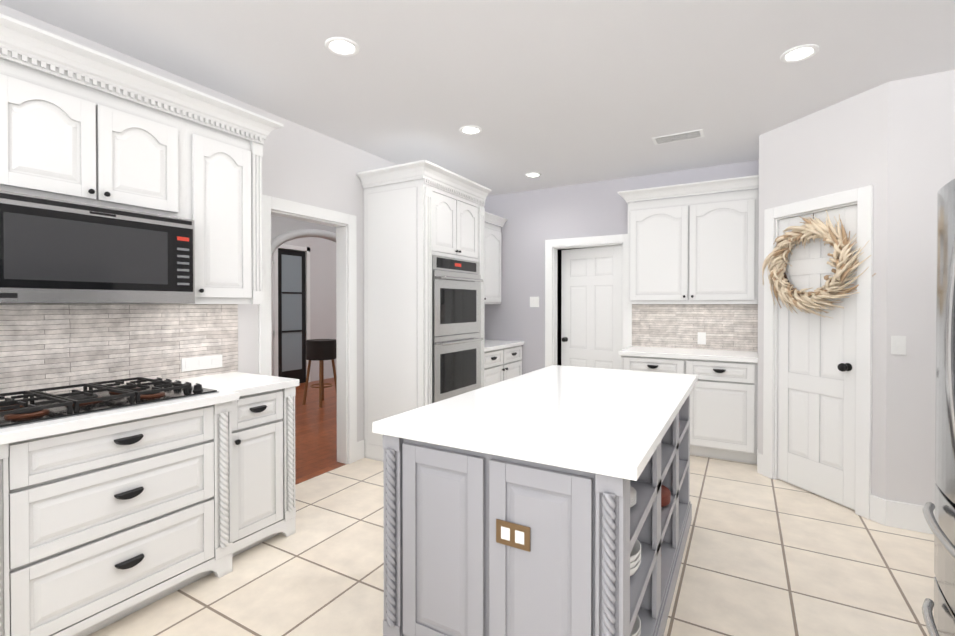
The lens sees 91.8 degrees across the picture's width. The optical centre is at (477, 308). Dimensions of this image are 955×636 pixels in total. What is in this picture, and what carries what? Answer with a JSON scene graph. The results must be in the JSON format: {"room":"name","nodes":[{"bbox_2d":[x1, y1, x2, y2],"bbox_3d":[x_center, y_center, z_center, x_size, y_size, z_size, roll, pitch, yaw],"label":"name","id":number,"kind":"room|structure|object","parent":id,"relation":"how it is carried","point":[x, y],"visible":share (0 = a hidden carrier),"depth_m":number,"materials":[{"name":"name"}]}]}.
{"room":"kitchen","nodes":[
{"label":"kitchen","id":0,"kind":"room"},
{"bbox_2d":[0,4,397,441],"bbox_3d":[-2.049,-0.022,2.461,0.120,2.740,8.320,0,1,30],"label":"wall","id":1,"kind":"structure","parent":0,"point":[303,165],"depth_m":3.54,"materials":[{"name":"paint"}]},
{"bbox_2d":[0,45,191,219],"bbox_3d":[-1.913,-0.762,2.226,0.337,0.578,0.820,0,1,30],"label":"upper cabinet","id":2,"kind":"object","parent":1,"relation":"attached to","point":[79,123],"depth_m":2.12,"materials":[{"name":"white wood"}]},
{"bbox_2d":[0,191,194,302],"bbox_3d":[-1.881,-0.246,2.213,0.409,0.441,0.810,0,1,30],"label":"microwave","id":3,"kind":"object","parent":2,"relation":"attached to","point":[56,251],"visible":1,"depth_m":2.07,"materials":[{"name":"silver metal"}]},
{"bbox_2d":[0,304,237,400],"bbox_3d":[-2.338,0.207,1.828,0.011,0.450,2.930,0,1,30],"label":"backsplash","id":4,"kind":"structure","parent":1,"relation":"attached to","point":[42,346],"depth_m":2.46,"materials":[{"name":"tile"}]},
{"bbox_2d":[181,355,221,371],"bbox_3d":[-1.718,0.339,2.885,0.008,0.080,0.246,0,1,30],"label":"electrical outlet","id":5,"kind":"object","parent":1,"relation":"attached to","point":[199,363],"visible":1,"depth_m":2.88,"materials":[{"name":"white plastic"}]},
{"bbox_2d":[156,113,265,303],"bbox_3d":[-1.597,-0.541,2.779,0.337,1.028,0.450,0,1,30],"label":"upper cabinet","id":6,"kind":"object","parent":1,"relation":"attached to","point":[227,159],"depth_m":2.69,"materials":[{"name":"white wood"}]},
{"bbox_2d":[259,194,356,463],"bbox_3d":[-1.345,0.268,3.668,0.140,2.140,0.930,0,1,30],"label":"door frame","id":7,"kind":"structure","parent":1,"relation":"attached to","point":[346,242],"depth_m":3.96,"materials":[{"name":"white wood"}]},
{"bbox_2d":[357,440,363,459],"bbox_3d":[-1.317,1.258,3.611,0.014,0.160,1.213,0,1,30],"label":"baseboard","id":8,"kind":"structure","parent":1,"relation":"attached to","point":[360,449],"depth_m":4.09,"materials":[{"name":"white wood"}]},
{"bbox_2d":[484,211,506,303],"bbox_3d":[-0.066,-0.573,5.370,0.407,1.048,1.042,0,1,30],"label":"upper cabinet","id":9,"kind":"object","parent":1,"relation":"attached to","point":[492,264],"visible":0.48,"depth_m":5.53,"materials":[{"name":"white wood"}]},
{"bbox_2d":[271,215,335,241],"bbox_3d":[-1.274,-0.046,5.292,0.100,2.740,10.000,0,1,30],"label":"wall","id":10,"kind":"structure","parent":0,"point":[281,225],"depth_m":4.34,"materials":[{"name":"paint"}]},
{"bbox_2d":[271,229,335,375],"bbox_3d":[-1.552,0.269,4.687,0.080,2.120,1.350,0,1,30],"label":"trim","id":11,"kind":"structure","parent":10,"relation":"attached to","point":[278,241],"depth_m":4.34,"materials":[{"name":"white wood"}]},
{"bbox_2d":[272,237,336,381],"bbox_3d":[-3.582,-0.063,7.196,0.100,2.740,11.000,0,1,30],"label":"wall","id":12,"kind":"structure","parent":0,"point":[322,288],"depth_m":8.39,"materials":[{"name":"paint"}]},
{"bbox_2d":[272,261,273,332],"bbox_3d":[-3.426,-0.179,7.339,0.024,1.170,0.445,0,1,30],"label":"shutter","id":13,"kind":"object","parent":12,"relation":"attached to","point":[272,296],"visible":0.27,"depth_m":7.51,"materials":[{"name":"white wood"}]},
{"bbox_2d":[278,248,305,382],"bbox_3d":[-3.170,0.151,7.872,0.062,2.290,0.570,0,1,30],"label":"hall door","id":14,"kind":"structure","parent":12,"relation":"in","point":[291,314],"depth_m":7.86,"materials":[{"name":"grey glass"}]},
{"bbox_2d":[274,244,310,381],"bbox_3d":[-3.135,0.117,7.855,0.020,2.370,0.715,0,1,30],"label":"door frame","id":15,"kind":"structure","parent":12,"relation":"attached to","point":[293,247],"depth_m":7.65,"materials":[{"name":"wood"}]},
{"bbox_2d":[0,0,954,195],"bbox_3d":[-1.437,-1.442,4.797,10.600,0.060,13.000,0,1,30],"label":"ceiling","id":16,"kind":"structure","parent":0,"point":[556,93],"depth_m":2.67,"materials":[{"name":"paint"}]},
{"bbox_2d":[325,37,358,56],"bbox_3d":[-0.718,-1.386,2.457,0.176,0.011,0.176,0,1,30],"label":"recessed light","id":17,"kind":"object","parent":16,"relation":"in","point":[342,46],"visible":1,"depth_m":2.46,"materials":[{"name":"white plastic"}]},
{"bbox_2d":[460,126,481,134],"bbox_3d":[-0.053,-1.396,3.632,0.176,0.011,0.176,0,1,30],"label":"recessed light","id":18,"kind":"object","parent":16,"relation":"in","point":[470,130],"visible":1,"depth_m":3.64,"materials":[{"name":"white plastic"}]},
{"bbox_2d":[525,172,541,177],"bbox_3d":[0.589,-1.407,4.889,0.176,0.011,0.176,0,1,30],"label":"recessed light","id":19,"kind":"object","parent":16,"relation":"in","point":[533,175],"visible":1,"depth_m":4.88,"materials":[{"name":"white plastic"}]},
{"bbox_2d":[652,129,703,144],"bbox_3d":[1.640,-1.399,3.788,0.380,0.008,0.180,0,1,30],"label":"ceiling vent","id":20,"kind":"object","parent":16,"relation":"in","point":[694,134],"visible":1,"depth_m":3.78,"materials":[{"name":"white metal"}]},
{"bbox_2d":[780,44,818,62],"bbox_3d":[1.754,-1.387,2.523,0.176,0.011,0.176,0,1,30],"label":"recessed light","id":21,"kind":"object","parent":16,"relation":"in","point":[799,53],"visible":1,"depth_m":2.52,"materials":[{"name":"white plastic"}]},
{"bbox_2d":[88,378,935,635],"bbox_3d":[-1.502,1.352,4.858,10.450,0.050,13.000,0,1,30],"label":"floor","id":22,"kind":"structure","parent":0,"point":[764,555],"depth_m":2.40,"materials":[{"name":"tile"}]},
{"bbox_2d":[0,399,239,635],"bbox_3d":[-1.767,0.911,2.134,0.696,0.880,0.920,0,1,30],"label":"base cabinet","id":23,"kind":"object","parent":22,"relation":"on","point":[103,526],"depth_m":1.93,"materials":[{"name":"white wood"}]},
{"bbox_2d":[0,372,298,444],"bbox_3d":[-2.037,0.454,1.651,0.707,0.040,2.920,0,1,30],"label":"countertop","id":24,"kind":"structure","parent":23,"relation":"on","point":[232,386],"depth_m":2.10,"materials":[{"name":"white stone"}]},
{"bbox_2d":[0,377,218,428],"bbox_3d":[-1.760,0.402,2.126,0.530,0.055,0.850,0,1,30],"label":"cooktop","id":25,"kind":"object","parent":24,"relation":"in","point":[40,406],"visible":1,"depth_m":2.05,"materials":[{"name":"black metal"}]},
{"bbox_2d":[239,387,295,552],"bbox_3d":[-1.456,0.906,2.734,0.637,0.880,0.430,0,1,30],"label":"base cabinet","id":26,"kind":"object","parent":22,"relation":"on","point":[267,419],"depth_m":2.61,"materials":[{"name":"white wood"}]},
{"bbox_2d":[302,339,336,406],"bbox_3d":[-2.152,0.875,6.382,0.400,0.882,0.400,0,1,30],"label":"stool","id":27,"kind":"object","parent":22,"relation":"on","point":[320,350],"visible":0.94,"depth_m":6.24,"materials":[{"name":"brown wood"}]},
{"bbox_2d":[356,160,490,461],"bbox_3d":[-0.460,0.072,4.354,0.742,2.520,1.115,0,1,30],"label":"tall cabinet","id":28,"kind":"object","parent":22,"relation":"on","point":[417,215],"visible":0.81,"depth_m":3.97,"materials":[{"name":"white wood"}]},
{"bbox_2d":[432,255,482,402],"bbox_3d":[-0.425,0.191,4.385,0.718,1.293,0.786,0,1,30],"label":"wall oven","id":29,"kind":"object","parent":28,"relation":"in","point":[456,327],"visible":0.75,"depth_m":4.17,"materials":[{"name":"silver metal"}]},
{"bbox_2d":[484,345,521,386],"bbox_3d":[0.039,0.884,5.322,0.649,0.879,1.042,0,1,30],"label":"base cabinet","id":30,"kind":"object","parent":22,"relation":"on","point":[503,364],"visible":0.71,"depth_m":5.15,"materials":[{"name":"white wood"}]},
{"bbox_2d":[484,340,523,351],"bbox_3d":[0.032,0.422,5.323,0.632,0.040,1.044,0,1,30],"label":"countertop","id":31,"kind":"structure","parent":30,"relation":"on","point":[490,345],"depth_m":5.31,"materials":[{"name":"white stone"}]},
{"bbox_2d":[383,394,691,635],"bbox_3d":[0.489,0.909,2.347,0.922,0.879,1.905,0,1,30],"label":"kitchen island","id":32,"kind":"object","parent":22,"relation":"on","point":[452,567],"visible":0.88,"depth_m":1.56,"materials":[{"name":"grey wood"}]},
{"bbox_2d":[496,519,529,551],"bbox_3d":[0.113,0.726,1.483,0.120,0.076,0.006,0,1,30],"label":"outlet","id":33,"kind":"object","parent":32,"relation":"attached to","point":[514,535],"visible":1,"depth_m":1.48,"materials":[{"name":"brown metal"}]},
{"bbox_2d":[372,365,696,480],"bbox_3d":[0.500,0.448,2.354,0.970,0.040,1.930,0,1,30],"label":"island countertop","id":34,"kind":"structure","parent":32,"relation":"on","point":[617,423],"depth_m":1.82,"materials":[{"name":"white stone"}]},
{"bbox_2d":[630,486,636,506],"bbox_3d":[0.477,0.628,1.694,0.200,0.162,0.200,0,1,30],"label":"dishes","id":35,"kind":"object","parent":32,"relation":"in","point":[633,494],"depth_m":1.64,"materials":[{"name":"white ceramic"}]},
{"bbox_2d":[630,539,640,575],"bbox_3d":[0.467,0.902,1.679,0.240,0.114,0.240,0,1,30],"label":"dishes","id":36,"kind":"object","parent":32,"relation":"in","point":[635,557],"visible":0.12,"depth_m":1.61,"materials":[{"name":"white ceramic"}]},
{"bbox_2d":[630,614,640,635],"bbox_3d":[0.482,1.183,1.708,0.230,0.092,0.230,0,1,30],"label":"dishes","id":37,"kind":"object","parent":32,"relation":"in","point":[636,630],"visible":0.17,"depth_m":1.68,"materials":[{"name":"white ceramic"}]},
{"bbox_2d":[661,485,670,506],"bbox_3d":[0.826,0.925,2.304,0.250,0.056,0.250,0,1,30],"label":"dishes","id":38,"kind":"object","parent":32,"relation":"in","point":[665,496],"visible":0.1,"depth_m":2.23,"materials":[{"name":"red ceramic"}]},
{"bbox_2d":[621,356,757,463],"bbox_3d":[2.011,0.892,4.417,1.135,0.879,0.649,0,1,30],"label":"base cabinet","id":39,"kind":"object","parent":22,"relation":"on","point":[723,410],"visible":0.56,"depth_m":4.03,"materials":[{"name":"white wood"}]},
{"bbox_2d":[618,346,757,362],"bbox_3d":[2.007,0.430,4.425,1.157,0.040,0.632,0,1,30],"label":"countertop","id":40,"kind":"structure","parent":39,"relation":"on","point":[714,355],"depth_m":4.26,"materials":[{"name":"white stone"}]},
{"bbox_2d":[922,179,954,635],"bbox_3d":[1.715,0.472,1.125,0.841,1.775,0.910,0,1,30],"label":"fridge","id":41,"kind":"object","parent":22,"relation":"on","point":[941,524],"visible":1,"depth_m":1.53,"materials":[{"name":"silver metal"}]},
{"bbox_2d":[557,247,592,364],"bbox_3d":[1.635,-0.052,5.937,1.700,2.740,1.380,0,1,30],"label":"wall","id":42,"kind":"structure","parent":0,"point":[559,308],"depth_m":6.64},
{"bbox_2d":[484,160,758,374],"bbox_3d":[1.946,-0.043,4.893,4.620,2.740,0.120,0,1,30],"label":"wall","id":43,"kind":"structure","parent":0,"point":[536,219],"depth_m":5.51,"materials":[{"name":"paint"}]},
{"bbox_2d":[530,297,538,306],"bbox_3d":[0.681,-0.079,5.543,0.120,0.125,0.014,0,1,30],"label":"light switch","id":44,"kind":"object","parent":43,"relation":"attached to","point":[534,301],"visible":1,"depth_m":5.54,"materials":[{"name":"white plastic"}]},
{"bbox_2d":[545,234,631,366],"bbox_3d":[1.260,0.259,5.279,0.990,2.130,0.140,0,1,30],"label":"door frame","id":45,"kind":"structure","parent":43,"relation":"attached to","point":[552,246],"depth_m":5.39,"materials":[{"name":"white wood"}]},
{"bbox_2d":[561,245,621,369],"bbox_3d":[1.318,0.307,5.357,0.767,2.016,0.182,0,1,30],"label":"back door","id":46,"kind":"structure","parent":43,"relation":"in","point":[591,307],"depth_m":5.33,"materials":[{"name":"white wood"}]},
{"bbox_2d":[617,175,758,303],"bbox_3d":[2.034,-0.606,4.525,1.215,1.128,0.417,0,1,30],"label":"upper cabinet","id":47,"kind":"object","parent":43,"relation":"attached to","point":[698,248],"visible":1,"depth_m":4.37,"materials":[{"name":"white wood"}]},
{"bbox_2d":[632,304,757,351],"bbox_3d":[2.164,0.182,4.693,1.159,0.450,0.011,0,1,30],"label":"backsplash","id":48,"kind":"structure","parent":43,"relation":"attached to","point":[734,327],"depth_m":4.67,"materials":[{"name":"tile"}]},
{"bbox_2d":[698,332,705,343],"bbox_3d":[2.244,0.299,4.633,0.075,0.120,0.014,0,1,30],"label":"electrical outlet","id":49,"kind":"object","parent":43,"relation":"attached to","point":[701,337],"visible":1,"depth_m":4.63,"materials":[{"name":"white plastic"}]},
{"bbox_2d":[757,82,888,498],"bbox_3d":[2.457,-0.029,3.327,0.100,2.740,0.940,0,1,-15],"label":"wall","id":50,"kind":"structure","parent":0,"point":[841,146],"depth_m":3.10,"materials":[{"name":"paint"}]},
{"bbox_2d":[777,205,856,509],"bbox_3d":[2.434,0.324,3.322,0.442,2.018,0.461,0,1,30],"label":"pantry door","id":51,"kind":"structure","parent":50,"relation":"in","point":[816,450],"depth_m":3.30,"materials":[{"name":"white wood"}]},
{"bbox_2d":[762,210,875,317],"bbox_3d":[2.354,-0.308,3.296,0.130,0.742,0.710,0,1,-15],"label":"wreath","id":52,"kind":"object","parent":51,"relation":"hanging from","point":[838,240],"visible":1,"depth_m":3.21,"materials":[{"name":"beige plant"}]},
{"bbox_2d":[763,185,873,518],"bbox_3d":[2.446,0.278,3.332,0.120,2.125,0.790,0,1,-15],"label":"door frame","id":53,"kind":"structure","parent":50,"relation":"attached to","point":[862,198],"depth_m":3.01,"materials":[{"name":"white wood"}]},
{"bbox_2d":[758,453,886,525],"bbox_3d":[2.405,1.261,3.310,0.014,0.160,0.937,0,1,-15],"label":"baseboard","id":54,"kind":"structure","parent":50,"relation":"attached to","point":[878,509],"depth_m":2.91,"materials":[{"name":"white wood"}]},
{"bbox_2d":[885,70,954,505],"bbox_3d":[2.854,-0.024,2.732,0.690,2.740,0.100,0,1,30],"label":"wall","id":55,"kind":"structure","parent":0,"point":[921,141],"depth_m":2.80,"materials":[{"name":"paint"}]},
{"bbox_2d":[891,336,905,354],"bbox_3d":[2.574,0.225,2.829,0.070,0.115,0.014,0,1,30],"label":"light switch","id":56,"kind":"object","parent":55,"relation":"attached to","point":[898,345],"visible":1,"depth_m":2.83,"materials":[{"name":"white plastic"}]},
{"bbox_2d":[887,500,934,534],"bbox_3d":[2.780,1.266,2.720,0.586,0.160,0.014,0,1,30],"label":"baseboard","id":57,"kind":"structure","parent":55,"relation":"attached to","point":[906,516],"depth_m":2.81,"materials":[{"name":"white wood"}]}
]}

